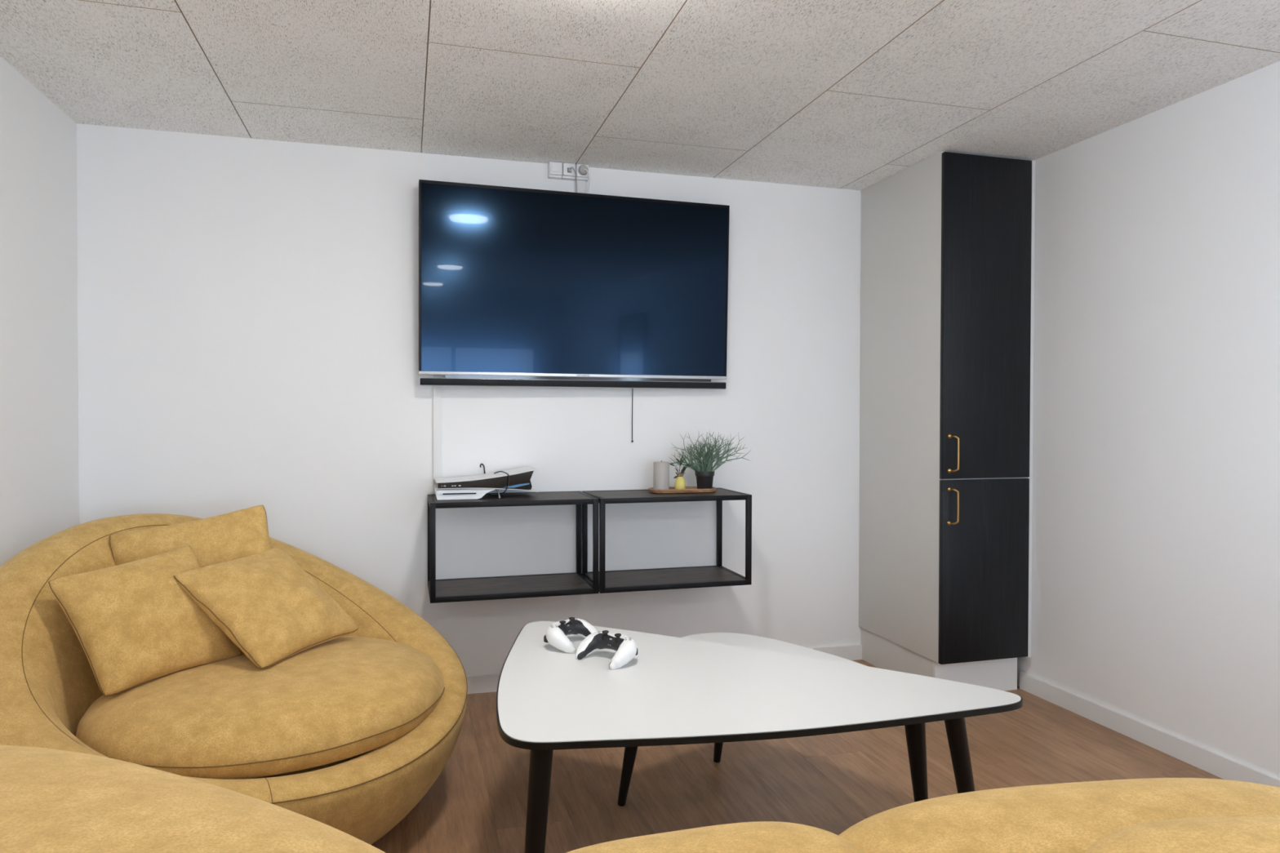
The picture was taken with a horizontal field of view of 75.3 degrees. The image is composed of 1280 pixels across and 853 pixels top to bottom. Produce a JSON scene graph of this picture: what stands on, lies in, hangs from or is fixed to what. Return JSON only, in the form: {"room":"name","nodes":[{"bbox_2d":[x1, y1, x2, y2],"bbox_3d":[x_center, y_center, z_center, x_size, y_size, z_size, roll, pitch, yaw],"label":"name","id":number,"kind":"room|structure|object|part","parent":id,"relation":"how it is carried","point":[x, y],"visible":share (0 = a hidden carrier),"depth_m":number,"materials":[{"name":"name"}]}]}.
{"room":"living room","nodes":[
{"label":"living room","id":0,"kind":"room"},
{"bbox_2d":[0,55,79,566],"bbox_3d":[-0.996,0.025,-0.731,0.120,2.258,7.500,0,1,-16],"label":"wall","id":1,"kind":"structure","parent":0,"point":[39,475],"depth_m":2.56,"materials":[{"name":"white paint"}]},
{"bbox_2d":[76,123,861,676],"bbox_3d":[-0.298,-0.028,3.427,3.729,2.258,0.120,0,1,-16],"label":"wall","id":2,"kind":"structure","parent":0,"point":[248,308],"depth_m":3.19,"materials":[{"name":"white paint"}]},
{"bbox_2d":[432,375,441,493],"bbox_3d":[-0.787,0.031,3.219,0.033,0.456,0.014,0,1,-16],"label":"duct","id":3,"kind":"object","parent":2,"relation":"attached to","point":[437,390],"visible":0.76,"depth_m":3.21,"materials":[{"name":"white plastic"}]},
{"bbox_2d":[427,491,599,603],"bbox_3d":[-0.489,0.442,3.144,0.606,0.352,0.332,0,1,-16],"label":"wall shelf","id":4,"kind":"object","parent":2,"relation":"attached to","point":[494,588],"visible":1,"depth_m":3.07,"materials":[{"name":"black metal"}]},
{"bbox_3d":[-0.771,0.608,3.066,0.019,0.019,0.294,0,1,-16],"label":"short rail","id":5,"kind":"part","parent":4,"relation":"part of","materials":[{"name":"black metal"}]},
{"bbox_3d":[-0.814,0.440,3.214,0.019,0.352,0.019,0,1,-16],"label":"post","id":6,"kind":"part","parent":4,"relation":"part of","materials":[{"name":"black metal"}]},
{"bbox_3d":[-0.771,0.276,3.062,0.019,0.019,0.294,0,1,-16],"label":"short rail","id":7,"kind":"part","parent":4,"relation":"part of","materials":[{"name":"black metal"}]},
{"bbox_3d":[-0.729,0.444,2.913,0.019,0.352,0.019,0,1,-16],"label":"post","id":8,"kind":"part","parent":4,"relation":"part of","materials":[{"name":"black metal"}]},
{"bbox_2d":[434,466,537,500],"bbox_3d":[-0.587,0.212,3.150,0.370,0.108,0.218,0,1,-16],"label":"game console","id":9,"kind":"object","parent":4,"relation":"on","point":[473,486],"visible":0.98,"depth_m":3.06,"materials":[{"name":"white plastic"}]},
{"bbox_3d":[-0.590,0.181,3.149,0.366,0.046,0.216,0,1,-16],"label":"plate","id":10,"kind":"part","parent":9,"relation":"part of","materials":[{"name":"white plastic"}]},
{"bbox_3d":[-0.588,0.234,3.151,0.370,0.022,0.216,0,1,-16],"label":"plate","id":11,"kind":"part","parent":9,"relation":"part of","materials":[{"name":"white plastic"}]},
{"bbox_2d":[488,471,509,496],"bbox_3d":[-0.533,0.216,3.120,0.028,0.098,0.157,0,1,-31],"label":"cable","id":12,"kind":"object","parent":9,"relation":"on","point":[498,471],"visible":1,"depth_m":3.08,"materials":[{"name":"black plastic"}]},
{"bbox_3d":[-0.531,0.273,3.292,0.568,0.019,0.019,0,1,-16],"label":"long rail","id":13,"kind":"part","parent":4,"relation":"part of","materials":[{"name":"black metal"}]},
{"bbox_3d":[-0.532,0.606,3.296,0.568,0.019,0.019,0,1,-16],"label":"long rail","id":14,"kind":"part","parent":4,"relation":"part of","materials":[{"name":"black metal"}]},
{"bbox_3d":[-0.446,0.277,2.991,0.568,0.019,0.019,0,1,-16],"label":"long rail","id":15,"kind":"part","parent":4,"relation":"part of","materials":[{"name":"black metal"}]},
{"bbox_3d":[-0.447,0.610,2.996,0.568,0.019,0.019,0,1,-16],"label":"long rail","id":16,"kind":"part","parent":4,"relation":"part of","materials":[{"name":"black metal"}]},
{"bbox_3d":[-0.249,0.439,3.374,0.019,0.352,0.019,0,1,-16],"label":"post","id":17,"kind":"part","parent":4,"relation":"part of","materials":[{"name":"black metal"}]},
{"bbox_3d":[-0.207,0.607,3.226,0.019,0.019,0.294,0,1,-16],"label":"short rail","id":18,"kind":"part","parent":4,"relation":"part of","materials":[{"name":"black metal"}]},
{"bbox_3d":[-0.206,0.275,3.221,0.019,0.019,0.294,0,1,-16],"label":"short rail","id":19,"kind":"part","parent":4,"relation":"part of","materials":[{"name":"black metal"}]},
{"bbox_3d":[-0.164,0.443,3.073,0.019,0.352,0.019,0,1,-16],"label":"post","id":20,"kind":"part","parent":4,"relation":"part of","materials":[{"name":"black metal"}]},
{"bbox_2d":[547,161,562,179],"bbox_3d":[-0.339,-1.025,3.317,0.052,0.058,0.042,0,1,-16],"label":"wall socket","id":21,"kind":"object","parent":2,"relation":"attached to","point":[554,169],"visible":1,"depth_m":3.30,"materials":[{"name":"white plastic"}]},
{"bbox_2d":[561,162,575,180],"bbox_3d":[-0.287,-1.025,3.332,0.052,0.058,0.041,0,1,-16],"label":"wall socket","id":22,"kind":"object","parent":2,"relation":"attached to","point":[566,175],"visible":0.94,"depth_m":3.32,"materials":[{"name":"white plastic"}]},
{"bbox_2d":[568,166,577,192],"bbox_3d":[-0.267,-0.954,3.303,0.036,0.154,0.026,0,1,-16],"label":"plug","id":23,"kind":"object","parent":22,"relation":"attached to","point":[569,169],"visible":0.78,"depth_m":3.30,"materials":[{"name":"grey plastic"}]},
{"bbox_2d":[418,179,729,389],"bbox_3d":[-0.235,-0.540,3.313,1.255,0.769,0.066,0,1,-17],"label":"television","id":24,"kind":"object","parent":2,"relation":"attached to","point":[518,286],"visible":1,"depth_m":3.28,"materials":[{"name":"black"}]},
{"bbox_3d":[-0.236,-0.567,3.314,1.255,0.714,0.040,0,3,-17],"label":"casing","id":25,"kind":"part","parent":24,"relation":"part of","materials":[{"name":"silver metal"}]},
{"bbox_2d":[420,377,725,388],"bbox_3d":[-0.233,-0.171,3.308,1.247,0.026,0.004,0,3,-17],"label":"grille","id":26,"kind":"object","parent":24,"relation":"attached to","point":[424,381],"depth_m":3.29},
{"bbox_2d":[574,180,586,193],"bbox_3d":[-0.241,-0.937,3.361,0.044,0.118,0.013,0,1,-16],"label":"duct","id":27,"kind":"object","parent":2,"relation":"attached to","point":[581,184],"visible":0.36,"depth_m":3.36,"materials":[{"name":"white plastic"}]},
{"bbox_2d":[574,164,588,181],"bbox_3d":[-0.235,-1.025,3.348,0.052,0.058,0.040,0,1,-16],"label":"wall socket","id":28,"kind":"object","parent":2,"relation":"attached to","point":[580,177],"visible":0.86,"depth_m":3.33,"materials":[{"name":"white plastic"}]},
{"bbox_2d":[577,164,590,193],"bbox_3d":[-0.224,-0.962,3.326,0.047,0.170,0.051,0,1,-16],"label":"plug","id":29,"kind":"object","parent":28,"relation":"attached to","point":[583,170],"visible":0.77,"depth_m":3.31,"materials":[{"name":"grey plastic"}]},
{"bbox_2d":[631,388,633,442],"bbox_3d":[-0.031,-0.052,3.432,0.007,0.234,0.012,0,1,-16],"label":"hanging cable","id":30,"kind":"object","parent":2,"relation":"attached to","point":[632,388],"visible":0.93,"depth_m":3.43,"materials":[{"name":"plastic"}]},
{"bbox_2d":[466,644,862,693],"bbox_3d":[-0.480,1.019,3.321,3.078,0.066,0.012,0,1,-16],"label":"baseboard","id":31,"kind":"structure","parent":2,"relation":"attached to","point":[482,683],"depth_m":3.29,"materials":[{"name":"white"}]},
{"bbox_2d":[582,488,751,593],"bbox_3d":[0.099,0.441,3.310,0.606,0.352,0.332,0,1,-16],"label":"wall shelf","id":32,"kind":"object","parent":2,"relation":"attached to","point":[704,576],"visible":0.93,"depth_m":3.23,"materials":[{"name":"black metal"}]},
{"bbox_3d":[-0.225,0.439,3.381,0.019,0.352,0.019,0,1,-16],"label":"post","id":33,"kind":"part","parent":32,"relation":"part of","materials":[{"name":"black metal"}]},
{"bbox_3d":[-0.183,0.607,3.233,0.019,0.019,0.294,0,1,-16],"label":"short rail","id":34,"kind":"part","parent":32,"relation":"part of","materials":[{"name":"black metal"}]},
{"bbox_3d":[-0.182,0.275,3.228,0.019,0.019,0.294,0,1,-16],"label":"short rail","id":35,"kind":"part","parent":32,"relation":"part of","materials":[{"name":"black metal"}]},
{"bbox_3d":[-0.140,0.443,3.080,0.019,0.352,0.019,0,1,-16],"label":"post","id":36,"kind":"part","parent":32,"relation":"part of","materials":[{"name":"black metal"}]},
{"bbox_3d":[0.057,0.272,3.459,0.568,0.019,0.019,0,1,-16],"label":"long rail","id":37,"kind":"part","parent":32,"relation":"part of","materials":[{"name":"black metal"}]},
{"bbox_3d":[0.057,0.605,3.463,0.568,0.019,0.019,0,1,-16],"label":"long rail","id":38,"kind":"part","parent":32,"relation":"part of","materials":[{"name":"black metal"}]},
{"bbox_3d":[0.142,0.276,3.158,0.568,0.019,0.019,0,1,-16],"label":"long rail","id":39,"kind":"part","parent":32,"relation":"part of","materials":[{"name":"black metal"}]},
{"bbox_3d":[0.142,0.609,3.162,0.568,0.019,0.019,0,1,-16],"label":"long rail","id":40,"kind":"part","parent":32,"relation":"part of","materials":[{"name":"black metal"}]},
{"bbox_2d":[648,486,716,493],"bbox_3d":[0.172,0.256,3.340,0.280,0.016,0.116,0,1,-14],"label":"serving tray","id":41,"kind":"object","parent":32,"relation":"on","point":[688,489],"visible":0.79,"depth_m":3.29,"materials":[{"name":"brown wood"}]},
{"bbox_2d":[653,460,669,489],"bbox_3d":[0.085,0.196,3.318,0.063,0.121,0.063,0,1,-16],"label":"pillar candle","id":42,"kind":"object","parent":41,"relation":"on","point":[660,468],"visible":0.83,"depth_m":3.29,"materials":[{"name":"grey wax"}]},
{"bbox_2d":[674,471,685,489],"bbox_3d":[0.161,0.220,3.332,0.046,0.072,0.046,0,1,-16],"label":"bud vase","id":43,"kind":"object","parent":41,"relation":"on","point":[680,483],"visible":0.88,"depth_m":3.32,"materials":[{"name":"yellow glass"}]},
{"bbox_2d":[669,456,688,478],"bbox_3d":[0.158,0.163,3.329,0.092,0.092,0.015,0,1,-16],"label":"leafy sprig","id":44,"kind":"object","parent":43,"relation":"in","point":[683,469],"visible":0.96,"depth_m":3.33,"materials":[{"name":"green plant"}]},
{"bbox_2d":[670,431,751,488],"bbox_3d":[0.279,0.134,3.353,0.336,0.244,0.212,0,1,-16],"label":"potted fern","id":45,"kind":"object","parent":41,"relation":"on","point":[704,469],"visible":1,"depth_m":3.33,"materials":[{"name":"green plant"}]},
{"bbox_2d":[694,471,714,488],"bbox_3d":[0.262,0.218,3.355,0.080,0.076,0.080,0,1,-16],"label":"pot","id":46,"kind":"object","parent":45,"relation":"attached to","point":[704,479],"depth_m":3.33,"materials":[{"name":"black plastic"}]},
{"bbox_3d":[0.339,0.438,3.541,0.019,0.352,0.019,0,1,-16],"label":"post","id":47,"kind":"part","parent":32,"relation":"part of","materials":[{"name":"black metal"}]},
{"bbox_3d":[0.381,0.606,3.393,0.019,0.019,0.294,0,1,-16],"label":"short rail","id":48,"kind":"part","parent":32,"relation":"part of","materials":[{"name":"black metal"}]},
{"bbox_3d":[0.382,0.274,3.388,0.019,0.019,0.294,0,1,-16],"label":"short rail","id":49,"kind":"part","parent":32,"relation":"part of","materials":[{"name":"black metal"}]},
{"bbox_3d":[0.424,0.442,3.240,0.019,0.352,0.019,0,1,-16],"label":"post","id":50,"kind":"part","parent":32,"relation":"part of","materials":[{"name":"black metal"}]},
{"bbox_2d":[0,0,1279,190],"bbox_3d":[0.743,-1.047,-0.253,3.729,0.080,7.740,0,1,-16],"label":"ceiling","id":51,"kind":"structure","parent":0,"point":[854,95],"depth_m":2.44,"materials":[{"name":"white tile"}]},
{"bbox_3d":[-1.567,-1.057,2.489,0.577,0.020,1.004,0,1,-16],"label":"panel","id":52,"kind":"part","parent":51,"relation":"part of","materials":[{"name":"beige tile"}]},
{"bbox_3d":[-1.267,-1.043,1.427,0.577,0.020,1.198,0,1,-16],"label":"panel","id":53,"kind":"part","parent":51,"relation":"part of","materials":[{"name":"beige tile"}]},
{"bbox_3d":[-0.866,-1.052,2.176,0.598,0.020,1.198,0,1,-16],"label":"panel","id":54,"kind":"part","parent":51,"relation":"part of","materials":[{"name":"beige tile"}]},
{"bbox_3d":[-1.084,-1.062,2.943,0.598,0.020,0.393,0,1,-16],"label":"panel","id":55,"kind":"part","parent":51,"relation":"part of","materials":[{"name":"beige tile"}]},
{"bbox_3d":[-0.423,-1.059,2.813,0.598,0.020,1.004,0,1,-16],"label":"panel","id":56,"kind":"part","parent":51,"relation":"part of","materials":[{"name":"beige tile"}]},
{"bbox_3d":[-0.123,-1.045,1.752,0.598,0.020,1.198,0,1,-16],"label":"panel","id":57,"kind":"part","parent":51,"relation":"part of","materials":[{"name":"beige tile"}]},
{"bbox_3d":[0.071,-1.064,3.270,0.598,0.020,0.393,0,1,-16],"label":"panel","id":58,"kind":"part","parent":51,"relation":"part of","materials":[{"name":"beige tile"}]},
{"bbox_3d":[0.288,-1.054,2.503,0.598,0.020,1.198,0,1,-16],"label":"panel","id":59,"kind":"part","parent":51,"relation":"part of","materials":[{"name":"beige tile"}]},
{"bbox_3d":[0.731,-1.061,3.140,0.598,0.020,1.004,0,1,-16],"label":"panel","id":60,"kind":"part","parent":51,"relation":"part of","materials":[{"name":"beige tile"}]},
{"bbox_3d":[1.202,-1.066,3.591,0.549,0.020,0.393,0,1,-16],"label":"panel","id":61,"kind":"part","parent":51,"relation":"part of","materials":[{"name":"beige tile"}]},
{"bbox_3d":[1.032,-1.047,2.079,0.598,0.020,1.198,0,1,-16],"label":"panel","id":62,"kind":"part","parent":51,"relation":"part of","materials":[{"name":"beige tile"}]},
{"bbox_3d":[1.419,-1.056,2.823,0.549,0.020,1.198,0,1,-16],"label":"panel","id":63,"kind":"part","parent":51,"relation":"part of","materials":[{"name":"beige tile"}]},
{"bbox_3d":[1.746,-1.040,1.669,0.549,0.020,1.198,0,1,-16],"label":"panel","id":64,"kind":"part","parent":51,"relation":"part of","materials":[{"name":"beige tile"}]},
{"bbox_2d":[371,659,1222,852],"bbox_3d":[0.738,1.131,-0.224,3.729,0.060,7.740,0,1,-16],"label":"floor","id":65,"kind":"structure","parent":0,"point":[832,783],"depth_m":2.51,"materials":[{"name":"brown wood"}]},
{"bbox_2d":[0,745,385,852],"bbox_3d":[0.208,0.734,0.721,2.933,0.697,1.158,0,1,-4],"label":"curved sofa","id":66,"kind":"object","parent":65,"relation":"on","point":[52,801],"visible":1,"depth_m":0.84,"materials":[{"name":"yellow fabric"}]},
{"bbox_2d":[566,821,863,852],"bbox_3d":[0.087,0.600,0.864,0.520,0.224,0.437,0,1,-16],"label":"sofa pillow","id":67,"kind":"object","parent":66,"relation":"on","point":[762,837],"visible":1,"depth_m":0.98,"materials":[{"name":"yellow fabric"}]},
{"bbox_2d":[838,777,1279,852],"bbox_3d":[0.622,0.616,0.949,0.848,0.270,0.532,0,1,-7],"label":"sofa pillow","id":68,"kind":"object","parent":66,"relation":"on","point":[1064,817],"visible":0.8,"depth_m":1.04,"materials":[{"name":"fabric"}]},
{"bbox_2d":[1085,817,1279,852],"bbox_3d":[0.642,0.449,0.670,0.504,0.150,0.349,0,1,2],"label":"sofa pillow","id":69,"kind":"object","parent":66,"relation":"on","point":[1206,834],"visible":1,"depth_m":0.77,"materials":[{"name":"yellow fabric"}]},
{"bbox_2d":[0,513,467,844],"bbox_3d":[-1.093,0.669,2.249,1.223,0.790,1.222,1,1,32],"label":"armchair","id":70,"kind":"object","parent":65,"relation":"on","point":[48,682],"visible":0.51,"depth_m":2.07,"materials":[{"name":"yellow fabric"}]},
{"bbox_2d":[75,635,444,779],"bbox_3d":[-0.985,0.711,2.248,0.890,0.161,0.886,0,1,-16],"label":"seat cushion","id":71,"kind":"object","parent":70,"relation":"on","point":[344,697],"visible":0.81,"depth_m":1.97,"materials":[{"name":"yellow fabric"}]},
{"bbox_2d":[48,546,241,696],"bbox_3d":[-1.296,0.501,2.192,0.237,0.311,0.382,1,1,33],"label":"throw pillow","id":72,"kind":"object","parent":71,"relation":"on","point":[134,624],"visible":0.92,"depth_m":2.12,"materials":[{"name":"yellow fabric"}]},
{"bbox_2d":[109,505,271,567],"bbox_3d":[-1.291,0.432,2.450,0.466,0.376,0.168,0,1,-32],"label":"throw pillow","id":73,"kind":"object","parent":71,"relation":"on","point":[236,535],"visible":0.41,"depth_m":2.43,"materials":[{"name":"yellow fabric"}]},
{"bbox_2d":[173,548,358,668],"bbox_3d":[-1.053,0.504,2.365,0.302,0.254,0.386,0,1,21],"label":"throw pillow","id":74,"kind":"object","parent":71,"relation":"on","point":[265,603],"visible":1,"depth_m":2.28,"materials":[{"name":"yellow fabric"}]},
{"bbox_2d":[496,621,1022,852],"bbox_3d":[0.197,0.832,2.112,1.171,0.485,0.996,0,1,-16],"label":"coffee table","id":75,"kind":"object","parent":65,"relation":"on","point":[675,691],"visible":0.95,"depth_m":1.81,"materials":[{"name":"white laminate"}]},
{"bbox_3d":[-0.206,0.841,1.643,0.074,0.469,0.046,0,1,-25],"label":"leg","id":76,"kind":"part","parent":75,"relation":"part of","materials":[{"name":"black wood"}]},
{"bbox_2d":[543,617,597,653],"bbox_3d":[-0.184,0.554,2.225,0.105,0.070,0.163,1,1,29],"label":"game controller","id":77,"kind":"object","parent":75,"relation":"on","point":[556,633],"visible":0.94,"depth_m":2.20,"materials":[{"name":"white plastic"}]},
{"bbox_3d":[-0.171,0.559,2.218,0.076,0.055,0.116,5,3,29],"label":"panel","id":78,"kind":"part","parent":77,"relation":"part of","materials":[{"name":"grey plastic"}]},
{"bbox_2d":[575,630,637,669],"bbox_3d":[-0.081,0.556,2.088,0.163,0.070,0.105,1,1,43],"label":"game controller","id":79,"kind":"object","parent":75,"relation":"on","point":[626,649],"visible":1,"depth_m":2.09,"materials":[{"name":"white plastic"}]},
{"bbox_3d":[-0.091,0.561,2.077,0.116,0.055,0.076,1,5,43],"label":"panel","id":80,"kind":"part","parent":79,"relation":"part of","materials":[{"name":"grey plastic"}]},
{"bbox_3d":[0.761,0.838,1.935,0.210,0.479,0.047,-1,1,-44],"label":"leg","id":81,"kind":"part","parent":75,"relation":"part of","materials":[{"name":"black wood"}]},
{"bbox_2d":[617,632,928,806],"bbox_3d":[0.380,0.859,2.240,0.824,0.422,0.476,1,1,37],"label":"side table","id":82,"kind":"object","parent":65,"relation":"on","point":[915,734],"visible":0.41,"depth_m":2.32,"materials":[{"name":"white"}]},
{"bbox_3d":[-0.009,0.862,2.320,0.106,0.412,0.055,0,1,-5],"label":"leg","id":83,"kind":"part","parent":82,"relation":"part of","materials":[{"name":"black wood"}]},
{"bbox_3d":[0.260,0.859,2.573,0.055,0.414,0.134,0,1,-16],"label":"leg","id":84,"kind":"part","parent":82,"relation":"part of","materials":[{"name":"black wood"}]},
{"bbox_3d":[0.683,0.866,2.059,0.055,0.413,0.114,1,1,32],"label":"leg","id":85,"kind":"part","parent":82,"relation":"part of","materials":[{"name":"black wood"}]},
{"bbox_2d":[858,151,1031,691],"bbox_3d":[1.268,0.000,3.474,0.405,2.107,0.639,0,1,-16],"label":"tall cabinet","id":86,"kind":"object","parent":65,"relation":"on","point":[946,237],"visible":0.98,"depth_m":3.24,"materials":[{"name":"white laminate"}]},
{"bbox_3d":[1.076,-0.075,3.450,0.018,1.958,0.580,0,1,-16],"label":"panel","id":87,"kind":"part","parent":86,"relation":"part of","materials":[{"name":"white laminate"}]},
{"bbox_3d":[1.188,0.304,3.144,0.018,0.146,0.043,0,1,-31],"label":"handle","id":88,"kind":"part","parent":86,"relation":"part of","materials":[{"name":"gold metal"}]},
{"bbox_3d":[1.188,0.103,3.141,0.018,0.148,0.043,0,1,-31],"label":"handle","id":89,"kind":"part","parent":86,"relation":"part of","materials":[{"name":"gold metal"}]},
{"bbox_3d":[1.338,0.556,3.219,0.397,0.704,0.019,0,1,-16],"label":"door","id":90,"kind":"part","parent":86,"relation":"part of","materials":[{"name":"black wood"}]},
{"bbox_3d":[1.340,-0.420,3.206,0.397,1.240,0.019,0,1,-16],"label":"door","id":91,"kind":"part","parent":86,"relation":"part of","materials":[{"name":"black wood"}]},
{"bbox_2d":[1017,61,1279,779],"bbox_3d":[2.477,0.019,0.253,0.120,2.258,7.500,0,1,-16],"label":"wall","id":92,"kind":"structure","parent":0,"point":[1156,517],"depth_m":2.70,"materials":[{"name":"white paint"}]},
{"bbox_2d":[1026,160,1035,657],"bbox_3d":[1.544,-0.066,3.288,0.020,1.966,0.020,0,1,-16],"label":"trim","id":93,"kind":"structure","parent":92,"relation":"attached to","point":[1030,477],"depth_m":3.28,"materials":[{"name":"white"}]},
{"bbox_2d":[1019,671,1279,787],"bbox_3d":[2.484,1.068,-0.009,0.012,0.066,6.964,0,1,-16],"label":"baseboard","id":94,"kind":"structure","parent":92,"relation":"attached to","point":[1224,767],"depth_m":2.76,"materials":[{"name":"white"}]}
]}

